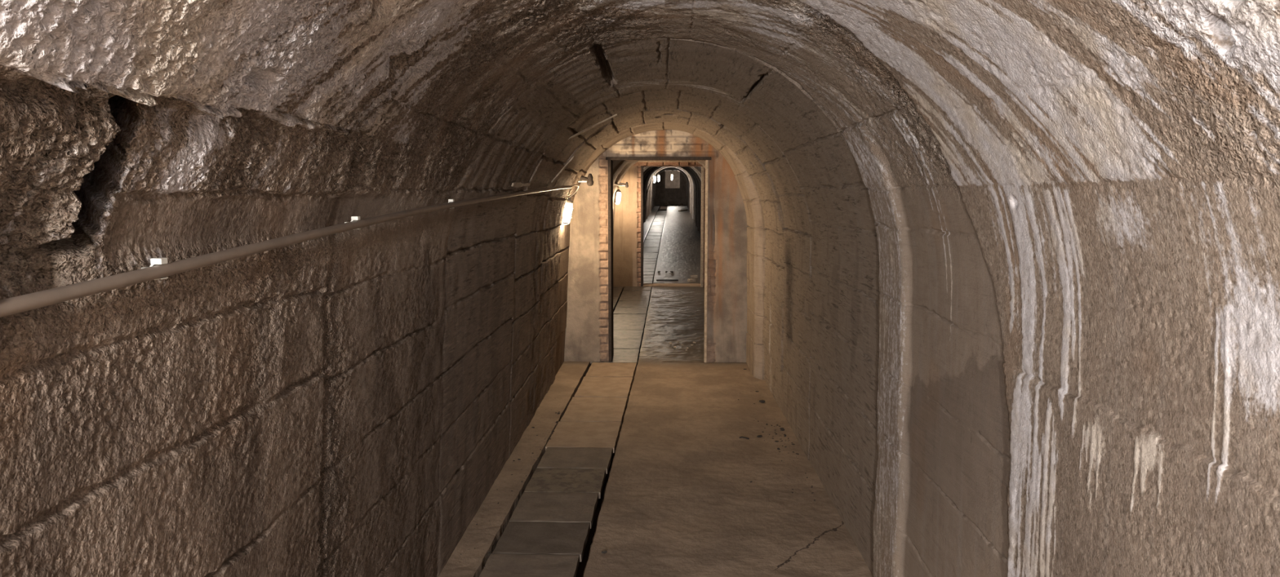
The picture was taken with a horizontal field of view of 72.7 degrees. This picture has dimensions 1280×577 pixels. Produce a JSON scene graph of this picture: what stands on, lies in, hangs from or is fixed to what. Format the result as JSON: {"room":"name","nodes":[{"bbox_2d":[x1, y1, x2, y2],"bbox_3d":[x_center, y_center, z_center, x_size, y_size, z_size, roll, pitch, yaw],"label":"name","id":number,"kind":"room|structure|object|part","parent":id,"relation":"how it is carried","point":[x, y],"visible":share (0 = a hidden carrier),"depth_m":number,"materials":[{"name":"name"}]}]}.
{"room":"underground passage","nodes":[
{"label":"underground passage","id":0,"kind":"room"},
{"bbox_2d":[0,170,656,576],"bbox_3d":[-0.065,-2.357,24.282,0.820,2.724,65.170,0,6,2],"label":"wall","id":1,"kind":"structure","parent":0,"point":[348,403],"depth_m":1.89,"materials":[{"name":"stone"}]},
{"bbox_2d":[141,257,168,279],"bbox_3d":[-0.779,-0.032,1.395,0.036,0.035,0.018,0,6,2],"label":"clip","id":2,"kind":"object","parent":1,"relation":"attached to","point":[153,261],"visible":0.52,"depth_m":1.39,"materials":[{"name":"white plastic"}]},
{"bbox_2d":[0,185,572,317],"bbox_3d":[-0.714,-0.215,2.738,0.032,0.315,8.651,0,6,2],"label":"conduit pipe","id":3,"kind":"object","parent":1,"relation":"attached to","point":[27,302],"visible":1,"depth_m":1.47,"materials":[{"name":"grey metal"}]},
{"bbox_2d":[344,216,360,230],"bbox_3d":[-0.746,-0.170,2.256,0.036,0.035,0.018,0,6,2],"label":"clip","id":4,"kind":"object","parent":1,"relation":"attached to","point":[353,218],"visible":0.45,"depth_m":2.25,"materials":[{"name":"white plastic"}]},
{"bbox_2d":[562,197,573,225],"bbox_3d":[-0.627,-0.662,7.441,0.119,0.235,0.104,0,6,2],"label":"lamp","id":5,"kind":"object","parent":1,"relation":"attached to","point":[568,208],"visible":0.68,"depth_m":7.41,"materials":[{"name":"white glass"}]},
{"bbox_3d":[-0.627,-0.647,7.443,0.082,0.166,0.081,10,6,0],"label":"glass","id":6,"kind":"part","parent":5,"relation":"part of","materials":[{"name":"white glass"}]},
{"bbox_2d":[568,184,579,197],"bbox_3d":[-0.566,-0.807,7.220,0.089,0.110,0.437,0,6,2],"label":"cable","id":7,"kind":"object","parent":1,"relation":"attached to","point":[571,195],"visible":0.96,"depth_m":7.42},
{"bbox_2d":[577,173,593,186],"bbox_3d":[-0.545,-0.972,7.778,0.263,0.110,0.062,0,6,2],"label":"iron bracket","id":8,"kind":"object","parent":1,"relation":"attached to","point":[588,180],"visible":0.7,"depth_m":7.76,"materials":[{"name":"brown metal"}]},
{"bbox_3d":[-0.567,-0.989,7.777,0.220,0.064,0.032,0,6,2],"label":"arm","id":9,"kind":"part","parent":8,"relation":"part of","materials":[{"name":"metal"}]},
{"bbox_2d":[613,189,621,204],"bbox_3d":[-0.334,-1.381,13.121,0.112,0.236,0.104,-1,6,-7],"label":"lamp","id":10,"kind":"object","parent":1,"relation":"attached to","point":[618,193],"visible":1,"depth_m":13.09,"materials":[{"name":"beige glass"}]},
{"bbox_3d":[-0.333,-1.366,13.123,0.082,0.166,0.081,6,6,1],"label":"glass","id":11,"kind":"part","parent":10,"relation":"part of","materials":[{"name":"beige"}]},
{"bbox_2d":[618,182,628,187],"bbox_3d":[-0.281,-1.591,13.339,0.210,0.088,0.050,0,6,2],"label":"iron bracket","id":12,"kind":"object","parent":1,"relation":"attached to","point":[626,185],"visible":0.78,"depth_m":13.32,"materials":[{"name":"brown metal"}]},
{"bbox_2d":[644,173,654,208],"bbox_3d":[0.325,-3.631,31.799,0.111,1.306,8.011,0,6,3],"label":"cable","id":13,"kind":"object","parent":1,"relation":"attached to","point":[654,174],"visible":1,"depth_m":31.09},
{"bbox_2d":[0,0,1279,195],"bbox_3d":[0.785,-3.441,24.144,2.497,1.708,65.170,0,6,2],"label":"ceiling","id":14,"kind":"structure","parent":0,"point":[220,97],"depth_m":1.81,"materials":[{"name":"stone"}]},
{"bbox_2d":[511,182,530,187],"bbox_3d":[-0.630,-0.549,4.606,0.020,0.031,0.300,1,6,8],"label":"board splinter","id":15,"kind":"object","parent":14,"relation":"attached to","point":[516,184],"visible":1,"depth_m":4.57,"materials":[{"name":"brown wood"}]},
{"bbox_2d":[551,155,573,182],"bbox_3d":[-0.530,-0.816,5.963,0.174,0.188,0.036,-3,7,-24],"label":"board splinter","id":16,"kind":"object","parent":14,"relation":"attached to","point":[572,157],"visible":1,"depth_m":5.95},
{"bbox_2d":[568,114,617,140],"bbox_3d":[-0.303,-1.016,5.481,0.326,0.175,0.050,-1,6,-12],"label":"board splinter","id":17,"kind":"object","parent":14,"relation":"attached to","point":[615,115],"visible":0.99,"depth_m":5.47,"materials":[{"name":"wood"}]},
{"bbox_2d":[652,174,656,183],"bbox_3d":[0.591,-4.521,35.719,0.155,0.396,0.155,0,6,2],"label":"lamp","id":18,"kind":"object","parent":14,"relation":"hanging from","point":[654,180],"visible":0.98,"depth_m":35.66,"materials":[{"name":"beige glass"}]},
{"bbox_2d":[656,171,659,181],"bbox_3d":[0.843,-5.102,39.674,0.166,0.490,0.166,0,6,2],"label":"lamp","id":19,"kind":"object","parent":14,"relation":"hanging from","point":[658,175],"visible":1,"depth_m":39.62,"materials":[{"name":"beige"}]},
{"bbox_2d":[437,204,872,576],"bbox_3d":[0.817,-1.460,24.330,2.232,1.361,65.139,0,6,2],"label":"floor","id":20,"kind":"structure","parent":0,"point":[678,499],"depth_m":4.90,"materials":[{"name":"concrete"}]},
{"bbox_2d":[479,553,578,576],"bbox_3d":[-0.468,1.202,3.612,0.392,0.037,0.398,0,6,2],"label":"drain cover","id":21,"kind":"object","parent":20,"relation":"on","point":[496,565],"visible":1,"depth_m":3.69,"materials":[{"name":"grey concrete"}]},
{"bbox_2d":[492,521,590,561],"bbox_3d":[-0.446,1.161,4.005,0.397,0.037,0.368,0,6,2],"label":"drain cover","id":22,"kind":"object","parent":20,"relation":"on","point":[517,537],"visible":0.96,"depth_m":3.99,"materials":[{"name":"grey concrete"}]},
{"bbox_2d":[509,492,598,528],"bbox_3d":[-0.427,1.117,4.402,0.401,0.037,0.407,0,6,2],"label":"drain cover","id":23,"kind":"object","parent":20,"relation":"on","point":[531,507],"visible":0.98,"depth_m":4.37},
{"bbox_2d":[524,468,605,498],"bbox_3d":[-0.406,1.074,4.814,0.407,0.037,0.397,0,6,2],"label":"drain cover","id":24,"kind":"object","parent":20,"relation":"on","point":[543,480],"visible":0.96,"depth_m":4.79,"materials":[{"name":"grey concrete"}]},
{"bbox_2d":[537,447,613,474],"bbox_3d":[-0.383,1.029,5.221,0.412,0.037,0.397,0,6,3],"label":"drain cover","id":25,"kind":"object","parent":20,"relation":"on","point":[553,457],"visible":0.96,"depth_m":5.20,"materials":[{"name":"grey concrete"}]},
{"bbox_2d":[545,421,620,453],"bbox_3d":[-0.363,0.975,5.746,0.436,0.037,0.613,0,6,3],"label":"drain cover","id":26,"kind":"object","parent":20,"relation":"on","point":[566,434],"visible":0.94,"depth_m":5.70,"materials":[{"name":"concrete"}]},
{"bbox_2d":[560,396,626,426],"bbox_3d":[-0.329,0.902,6.429,0.429,0.037,0.718,0,6,3],"label":"drain cover","id":27,"kind":"object","parent":20,"relation":"on","point":[579,409],"visible":0.96,"depth_m":6.37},
{"bbox_2d":[573,376,632,400],"bbox_3d":[-0.291,0.822,7.174,0.425,0.037,0.738,0,6,3],"label":"drain cover","id":28,"kind":"object","parent":20,"relation":"on","point":[589,387],"visible":0.95,"depth_m":7.13,"materials":[{"name":"brown concrete"}]},
{"bbox_2d":[585,362,636,379],"bbox_3d":[-0.256,0.747,7.874,0.420,0.037,0.628,0,6,3],"label":"drain cover","id":29,"kind":"object","parent":20,"relation":"on","point":[596,369],"visible":0.94,"depth_m":7.84,"materials":[{"name":"brown concrete"}]},
{"bbox_2d":[591,348,639,363],"bbox_3d":[-0.229,0.670,8.524,0.428,0.037,0.636,0,7,2],"label":"drain cover","id":30,"kind":"object","parent":20,"relation":"on","point":[620,355],"visible":0.62,"depth_m":8.48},
{"bbox_2d":[613,338,641,351],"bbox_3d":[-0.206,0.591,9.109,0.427,0.037,0.516,0,7,2],"label":"drain cover","id":31,"kind":"object","parent":20,"relation":"on","point":[618,343],"visible":0.64,"depth_m":9.11,"materials":[{"name":"grey concrete"}]},
{"bbox_2d":[613,329,643,338],"bbox_3d":[-0.187,0.522,9.644,0.429,0.037,0.536,0,7,2],"label":"drain cover","id":32,"kind":"object","parent":20,"relation":"on","point":[617,334],"visible":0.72,"depth_m":9.63,"materials":[{"name":"grey concrete"}]},
{"bbox_2d":[613,321,644,330],"bbox_3d":[-0.165,0.449,10.214,0.430,0.037,0.586,0,7,2],"label":"drain cover","id":33,"kind":"object","parent":20,"relation":"on","point":[639,326],"visible":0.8,"depth_m":10.17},
{"bbox_2d":[613,314,646,321],"bbox_3d":[-0.144,0.376,10.784,0.429,0.037,0.536,0,7,2],"label":"drain cover","id":34,"kind":"object","parent":20,"relation":"on","point":[616,317],"visible":0.84,"depth_m":10.76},
{"bbox_2d":[613,307,647,314],"bbox_3d":[-0.122,0.302,11.329,0.428,0.037,0.536,0,7,2],"label":"drain cover","id":35,"kind":"object","parent":20,"relation":"on","point":[617,310],"visible":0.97,"depth_m":11.26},
{"bbox_2d":[615,301,648,308],"bbox_3d":[-0.101,0.229,11.899,0.428,0.037,0.586,0,7,2],"label":"drain cover","id":36,"kind":"object","parent":20,"relation":"on","point":[620,304],"visible":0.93,"depth_m":11.83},
{"bbox_2d":[618,295,649,301],"bbox_3d":[-0.078,0.153,12.494,0.428,0.037,0.586,0,7,2],"label":"drain cover","id":37,"kind":"object","parent":20,"relation":"on","point":[623,298],"visible":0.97,"depth_m":12.46,"materials":[{"name":"grey concrete"}]},
{"bbox_2d":[621,290,650,296],"bbox_3d":[-0.056,0.080,13.064,0.428,0.037,0.536,0,7,2],"label":"drain cover","id":38,"kind":"object","parent":20,"relation":"on","point":[624,292],"visible":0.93,"depth_m":12.99,"materials":[{"name":"grey concrete"}]},
{"bbox_2d":[622,286,651,292],"bbox_3d":[-0.036,0.006,13.609,0.428,0.037,0.536,0,7,2],"label":"drain cover","id":39,"kind":"object","parent":20,"relation":"on","point":[626,288],"visible":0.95,"depth_m":13.53,"materials":[{"name":"grey concrete"}]},
{"bbox_2d":[643,278,653,282],"bbox_3d":[0.004,-0.131,14.675,0.423,0.037,0.485,0,7,2],"label":"drain cover","id":40,"kind":"object","parent":20,"relation":"on","point":[644,279],"visible":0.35,"depth_m":14.61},
{"bbox_2d":[643,275,653,278],"bbox_3d":[0.024,-0.192,15.171,0.425,0.037,0.485,0,7,2],"label":"drain cover","id":41,"kind":"object","parent":20,"relation":"on","point":[644,276],"visible":0.36,"depth_m":15.18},
{"bbox_2d":[643,271,653,275],"bbox_3d":[0.043,-0.260,15.666,0.422,0.037,0.485,0,7,2],"label":"drain cover","id":42,"kind":"object","parent":20,"relation":"on","point":[644,273],"visible":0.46,"depth_m":15.62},
{"bbox_2d":[643,268,654,273],"bbox_3d":[0.061,-0.325,16.162,0.424,0.037,0.485,0,8,2],"label":"drain cover","id":43,"kind":"object","parent":20,"relation":"on","point":[644,269],"visible":0.46,"depth_m":16.10,"materials":[{"name":"grey concrete"}]},
{"bbox_2d":[643,266,655,268],"bbox_3d":[0.080,-0.393,16.657,0.423,0.037,0.485,0,8,3],"label":"drain cover","id":44,"kind":"object","parent":20,"relation":"on","point":[644,267],"visible":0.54,"depth_m":16.63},
{"bbox_2d":[643,263,656,266],"bbox_3d":[0.099,-0.450,17.153,0.424,0.037,0.485,1,7,3],"label":"drain cover","id":45,"kind":"object","parent":20,"relation":"on","point":[644,264],"visible":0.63,"depth_m":17.16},
{"bbox_2d":[643,261,656,263],"bbox_3d":[0.118,-0.515,17.649,0.422,0.038,0.485,0,8,2],"label":"drain cover","id":46,"kind":"object","parent":20,"relation":"on","point":[644,262],"visible":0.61,"depth_m":17.63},
{"bbox_2d":[643,258,657,261],"bbox_3d":[0.137,-0.582,18.144,0.424,0.038,0.485,0,7,3],"label":"drain cover","id":47,"kind":"object","parent":20,"relation":"on","point":[644,260],"visible":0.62,"depth_m":18.11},
{"bbox_2d":[643,256,657,258],"bbox_3d":[0.155,-0.648,18.640,0.423,0.037,0.485,0,7,2],"label":"drain cover","id":48,"kind":"object","parent":20,"relation":"on","point":[644,257],"visible":0.59,"depth_m":18.64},
{"bbox_2d":[643,252,657,254],"bbox_3d":[0.193,-0.773,19.632,0.422,0.037,0.485,1,7,2],"label":"drain cover","id":49,"kind":"object","parent":20,"relation":"on","point":[644,253],"visible":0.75,"depth_m":19.64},
{"bbox_2d":[643,254,657,257],"bbox_3d":[0.175,-0.710,19.136,0.424,0.037,0.485,1,8,2],"label":"drain cover","id":50,"kind":"object","parent":20,"relation":"on","point":[643,255],"visible":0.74,"depth_m":19.14,"materials":[{"name":"grey concrete"}]},
{"bbox_2d":[643,250,658,253],"bbox_3d":[0.212,-0.840,20.127,0.425,0.055,0.486,0,6,2],"label":"drain cover","id":51,"kind":"object","parent":20,"relation":"on","point":[646,251],"visible":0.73,"depth_m":20.05,"materials":[{"name":"grey concrete"}]},
{"bbox_2d":[643,248,658,250],"bbox_3d":[0.231,-0.903,20.622,0.423,0.037,0.485,0,7,2],"label":"drain cover","id":52,"kind":"object","parent":20,"relation":"on","point":[643,249],"visible":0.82,"depth_m":20.62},
{"bbox_2d":[643,247,658,248],"bbox_3d":[0.250,-0.965,21.119,0.424,0.037,0.485,0,8,2],"label":"drain cover","id":53,"kind":"object","parent":20,"relation":"on","point":[643,247],"visible":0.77,"depth_m":21.12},
{"bbox_2d":[643,245,659,248],"bbox_3d":[0.269,-1.036,21.614,0.422,0.037,0.485,0,8,2],"label":"drain cover","id":54,"kind":"object","parent":20,"relation":"on","point":[643,246],"visible":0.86,"depth_m":21.56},
{"bbox_2d":[643,244,659,245],"bbox_3d":[0.287,-1.097,22.110,0.425,0.056,0.486,0,6,2],"label":"drain cover","id":55,"kind":"object","parent":20,"relation":"on","point":[643,244],"visible":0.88,"depth_m":22.06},
{"bbox_2d":[643,242,659,244],"bbox_3d":[0.306,-1.161,22.605,0.423,0.037,0.485,1,7,2],"label":"drain cover","id":56,"kind":"object","parent":20,"relation":"on","point":[644,242],"visible":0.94,"depth_m":22.47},
{"bbox_2d":[644,240,660,244],"bbox_3d":[0.326,-1.227,23.101,0.424,0.037,0.485,0,8,2],"label":"drain cover","id":57,"kind":"object","parent":20,"relation":"on","point":[644,241],"visible":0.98,"depth_m":23.04,"materials":[{"name":"grey concrete"}]},
{"bbox_2d":[644,238,661,239],"bbox_3d":[0.362,-1.352,24.092,0.424,0.037,0.485,1,7,3],"label":"drain cover","id":58,"kind":"object","parent":20,"relation":"on","point":[646,238],"visible":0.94,"depth_m":24.25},
{"bbox_2d":[646,235,661,237],"bbox_3d":[0.401,-1.480,25.084,0.424,0.037,0.485,1,8,2],"label":"drain cover","id":59,"kind":"object","parent":20,"relation":"on","point":[646,236],"visible":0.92,"depth_m":25.06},
{"bbox_2d":[647,233,662,235],"bbox_3d":[0.438,-1.610,26.075,0.425,0.055,0.486,0,6,2],"label":"drain cover","id":60,"kind":"object","parent":20,"relation":"on","point":[647,233],"visible":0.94,"depth_m":26.04,"materials":[{"name":"grey concrete"}]},
{"bbox_2d":[656,279,678,280],"bbox_3d":[0.457,-0.142,14.560,0.370,0.012,0.060,0,7,0],"label":"plate","id":61,"kind":"object","parent":20,"relation":"on","point":[656,279],"visible":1,"depth_m":14.55,"materials":[{"name":"grey metal"}]},
{"bbox_2d":[687,278,695,282],"bbox_3d":[0.853,-0.134,14.400,0.120,0.050,0.070,-3,8,-27],"label":"fragment","id":62,"kind":"object","parent":20,"relation":"on","point":[691,280],"visible":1,"depth_m":14.37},
{"bbox_2d":[690,275,697,278],"bbox_3d":[0.928,-0.204,14.943,0.120,0.050,0.070,0,7,-4],"label":"fragment","id":63,"kind":"object","parent":20,"relation":"on","point":[691,276],"visible":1,"depth_m":14.91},
{"bbox_2d":[564,128,749,364],"bbox_3d":[0.194,-0.437,8.246,2.067,2.283,0.305,0,6,2],"label":"wall","id":64,"kind":"structure","parent":0,"point":[586,335],"depth_m":8.11,"materials":[{"name":"paint"}]},
{"bbox_2d":[605,156,711,362],"bbox_3d":[0.175,-0.273,8.251,0.970,1.915,0.330,0,6,2],"label":"door frame","id":65,"kind":"structure","parent":64,"relation":"attached to","point":[611,342],"depth_m":8.09,"materials":[{"name":"wood"}]},
{"bbox_2d":[613,161,705,288],"bbox_3d":[0.431,-1.137,13.788,2.123,2.274,0.286,0,6,2],"label":"wall","id":66,"kind":"structure","parent":0,"point":[627,220],"depth_m":13.69,"materials":[{"name":"paint"}]},
{"bbox_2d":[637,160,704,287],"bbox_3d":[0.489,-1.025,13.778,1.080,1.992,0.325,0,6,2],"label":"door frame","id":67,"kind":"structure","parent":66,"relation":"attached to","point":[651,161],"depth_m":13.63,"materials":[{"name":"brown wood"}]},
{"bbox_2d":[643,283,700,288],"bbox_3d":[0.499,-0.042,13.906,0.950,0.050,0.280,0,6,2],"label":"sill","id":68,"kind":"structure","parent":66,"relation":"attached to","point":[651,285],"depth_m":13.78,"materials":[{"name":"paint"}]},
{"bbox_2d":[655,168,686,206],"bbox_3d":[1.793,-6.137,51.787,2.400,2.500,0.450,0,6,2],"label":"wall","id":69,"kind":"structure","parent":0,"point":[663,195],"depth_m":51.65,"materials":[{"name":"paint"}]},
{"bbox_2d":[665,170,679,188],"bbox_3d":[1.958,-6.597,56.084,2.500,2.700,0.046,0,6,2],"label":"wall","id":70,"kind":"structure","parent":0,"point":[674,183],"depth_m":56.04,"materials":[{"name":"paint"}]},
{"bbox_2d":[685,173,1279,576],"bbox_3d":[1.742,-2.367,24.233,0.741,2.754,65.170,0,6,2],"label":"wall","id":71,"kind":"structure","parent":0,"point":[1063,379],"depth_m":2.00,"materials":[{"name":"concrete"}]}
]}

